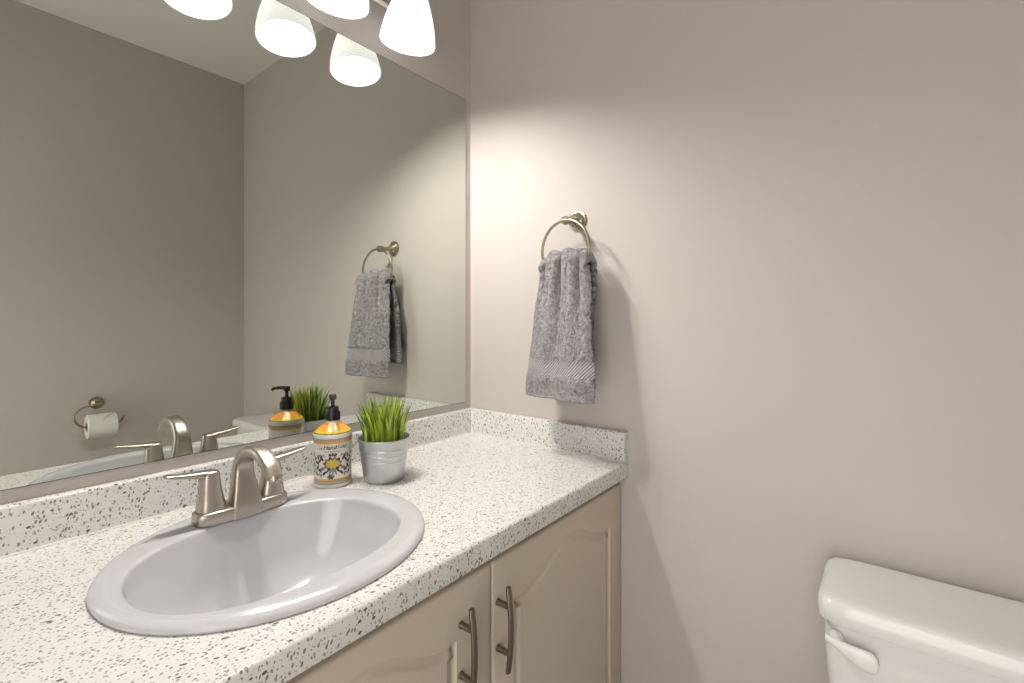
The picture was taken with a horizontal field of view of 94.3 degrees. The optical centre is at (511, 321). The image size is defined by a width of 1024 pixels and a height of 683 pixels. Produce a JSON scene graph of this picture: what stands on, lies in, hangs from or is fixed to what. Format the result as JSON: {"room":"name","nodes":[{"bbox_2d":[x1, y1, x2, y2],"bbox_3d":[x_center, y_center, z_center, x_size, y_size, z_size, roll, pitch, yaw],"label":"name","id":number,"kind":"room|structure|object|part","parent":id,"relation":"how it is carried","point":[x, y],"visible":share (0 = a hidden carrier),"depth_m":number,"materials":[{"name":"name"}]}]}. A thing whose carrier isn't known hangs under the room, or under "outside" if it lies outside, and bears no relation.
{"room":"bathroom","nodes":[
{"label":"bathroom","id":0,"kind":"room"},
{"bbox_2d":[0,0,470,504],"bbox_3d":[-0.709,-0.087,0.934,0.100,2.460,1.920,0,0,38],"label":"wall","id":1,"kind":"structure","parent":0,"point":[448,67],"depth_m":1.40,"materials":[{"name":"grey paint"}]},
{"bbox_2d":[0,0,465,490],"bbox_3d":[-0.611,-0.230,0.974,0.005,0.987,1.480,0,0,38],"label":"mirror","id":2,"kind":"object","parent":1,"relation":"attached to","point":[221,220],"visible":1,"depth_m":0.96,"materials":[{"name":"clear glass"}]},
{"bbox_2d":[0,408,473,556],"bbox_3d":[-0.620,0.324,0.949,0.021,0.077,1.584,0,0,38],"label":"backsplash","id":3,"kind":"structure","parent":1,"relation":"attached to","point":[44,520],"depth_m":0.85,"materials":[{"name":"stone"}]},
{"bbox_2d":[308,0,434,55],"bbox_3d":[-0.411,-0.801,1.077,0.189,0.197,0.574,0,0,38],"label":"light bar","id":4,"kind":"object","parent":1,"relation":"attached to","point":[407,27],"visible":1,"depth_m":1.17,"materials":[{"name":"white glass"}]},
{"bbox_3d":[-0.392,-0.776,1.062,0.140,0.147,0.141,0,0,38],"label":"lamp shade","id":5,"kind":"part","parent":4,"relation":"part of","materials":[{"name":"white glass"}]},
{"bbox_3d":[-0.268,-0.776,1.220,0.140,0.147,0.141,0,0,38],"label":"lamp shade","id":6,"kind":"part","parent":4,"relation":"part of","materials":[{"name":"white glass"}]},
{"bbox_3d":[-0.263,-0.779,1.216,0.047,0.122,0.041,0,0,38],"label":"bulb","id":7,"kind":"part","parent":4,"relation":"part of","materials":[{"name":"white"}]},
{"bbox_2d":[357,432,409,484],"bbox_3d":[-0.295,0.314,1.097,0.119,0.097,0.119,0,0,0],"label":"pot","id":8,"kind":"object","parent":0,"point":[383,456],"depth_m":1.06,"materials":[{"name":"silver metal"}]},
{"bbox_2d":[471,0,1023,682],"bbox_3d":[0.575,-0.087,1.080,1.736,2.460,0.100,0,0,38],"label":"wall","id":9,"kind":"structure","parent":0,"point":[804,226],"depth_m":1.03,"materials":[{"name":"grey paint"}]},
{"bbox_2d":[541,211,590,258],"bbox_3d":[0.160,-0.208,1.287,0.163,0.200,0.089,0,0,38],"label":"towel ring","id":10,"kind":"object","parent":9,"relation":"attached to","point":[577,221],"visible":0.67,"depth_m":1.30,"materials":[{"name":"silver metal"}]},
{"bbox_2d":[525,247,596,403],"bbox_3d":[0.141,0.003,1.248,0.112,0.397,0.232,0,0,-42],"label":"hand towel","id":11,"kind":"object","parent":10,"relation":"hanging from","point":[561,367],"visible":1,"depth_m":1.21,"materials":[{"name":"fabric"}]},
{"bbox_3d":[0.157,-0.272,1.289,0.024,0.029,0.063,0,0,38],"label":"post","id":12,"kind":"part","parent":10,"relation":"part of","materials":[{"name":"silver metal"}]},
{"bbox_3d":[0.179,-0.279,1.317,0.057,0.057,0.018,0,0,38],"label":"wall plate","id":13,"kind":"part","parent":10,"relation":"part of","materials":[{"name":"silver metal"}]},
{"bbox_3d":[0.012,1.193,0.366,1.936,0.100,1.920,0,0,38],"label":"floor","id":14,"kind":"structure","parent":0,"visible":0},
{"bbox_2d":[285,483,619,682],"bbox_3d":[-0.399,0.773,0.781,0.573,0.740,1.574,0,0,38],"label":"vanity cabinet","id":15,"kind":"object","parent":14,"relation":"on","point":[545,608],"visible":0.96,"depth_m":0.91,"materials":[{"name":"beige paint"}]},
{"bbox_2d":[0,408,628,682],"bbox_3d":[-0.408,0.344,0.782,0.560,0.117,1.584,0,0,38],"label":"countertop","id":16,"kind":"structure","parent":15,"relation":"on","point":[482,482],"depth_m":0.77,"materials":[{"name":"stone"}]},
{"bbox_2d":[163,444,305,527],"bbox_3d":[-0.492,0.285,0.860,0.188,0.133,0.189,0,0,-10],"label":"faucet","id":17,"kind":"object","parent":16,"relation":"on","point":[246,498],"visible":1,"depth_m":0.83,"materials":[{"name":"silver metal"}]},
{"bbox_3d":[-0.540,0.290,0.812,0.043,0.074,0.091,0,0,38],"label":"handle","id":18,"kind":"part","parent":17,"relation":"part of","materials":[{"name":"silver metal"}]},
{"bbox_3d":[-0.494,0.338,0.870,0.055,0.022,0.156,0,0,38],"label":"plate","id":19,"kind":"part","parent":17,"relation":"part of","materials":[{"name":"silver metal"}]},
{"bbox_3d":[-0.446,0.284,0.833,0.142,0.131,0.052,0,0,38],"label":"spout","id":20,"kind":"part","parent":17,"relation":"part of","materials":[{"name":"silver metal"}]},
{"bbox_3d":[-0.449,0.290,0.928,0.043,0.074,0.091,0,0,38],"label":"handle","id":21,"kind":"part","parent":17,"relation":"part of","materials":[{"name":"silver metal"}]},
{"bbox_2d":[86,488,424,635],"bbox_3d":[-0.376,0.423,0.777,0.447,0.148,0.488,0,0,38],"label":"sink","id":22,"kind":"object","parent":16,"relation":"in","point":[318,547],"visible":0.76,"depth_m":0.79,"materials":[{"name":"grey ceramic"}]},
{"bbox_2d":[313,394,351,488],"bbox_3d":[-0.402,0.263,1.065,0.082,0.200,0.083,0,0,-21],"label":"soap dispenser","id":23,"kind":"object","parent":16,"relation":"on","point":[332,440],"visible":1,"depth_m":1.03,"materials":[{"name":"plastic"}]},
{"bbox_2d":[314,450,350,479],"bbox_3d":[-0.393,0.311,1.041,0.078,0.062,0.030,0,0,-21],"label":"print","id":24,"kind":"object","parent":23,"relation":"attached to","point":[328,464],"depth_m":1.03,"materials":[{"name":"multicoloured paper"}]},
{"bbox_2d":[355,394,415,484],"bbox_3d":[-0.293,0.264,1.097,0.139,0.197,0.140,0,0,0],"label":"potted grass","id":25,"kind":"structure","parent":16,"relation":"on","point":[383,441],"depth_m":1.06,"materials":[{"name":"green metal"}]},
{"bbox_3d":[-0.203,0.726,0.637,0.019,0.603,0.513,0,0,38],"label":"door","id":26,"kind":"part","parent":15,"relation":"part of","materials":[{"name":"beige paint"}]},
{"bbox_3d":[-0.070,0.535,0.763,0.034,0.150,0.012,0,0,38],"label":"handle","id":27,"kind":"part","parent":15,"relation":"part of","materials":[{"name":"grey metal"}]},
{"bbox_3d":[-0.012,0.541,0.837,0.034,0.150,0.012,0,0,38],"label":"handle","id":28,"kind":"part","parent":15,"relation":"part of","materials":[{"name":"grey metal"}]},
{"bbox_3d":[0.118,0.726,1.044,0.019,0.603,0.513,0,0,38],"label":"door","id":29,"kind":"part","parent":15,"relation":"part of","materials":[{"name":"beige paint"}]},
{"bbox_2d":[818,557,1023,682],"bbox_3d":[0.574,0.802,0.567,0.389,0.682,0.676,0,0,38],"label":"toilet","id":30,"kind":"object","parent":14,"relation":"on","point":[882,624],"visible":1,"depth_m":0.75,"materials":[{"name":"white ceramic"}]},
{"bbox_3d":[0.554,0.539,0.775,0.071,0.041,0.026,0,0,38],"label":"flush lever","id":31,"kind":"part","parent":30,"relation":"part of","materials":[{"name":"white plastic"}]},
{"bbox_3d":[0.726,0.645,0.760,0.373,0.291,0.169,0,0,38],"label":"tank","id":32,"kind":"part","parent":30,"relation":"part of","materials":[{"name":"white ceramic"}]}
]}

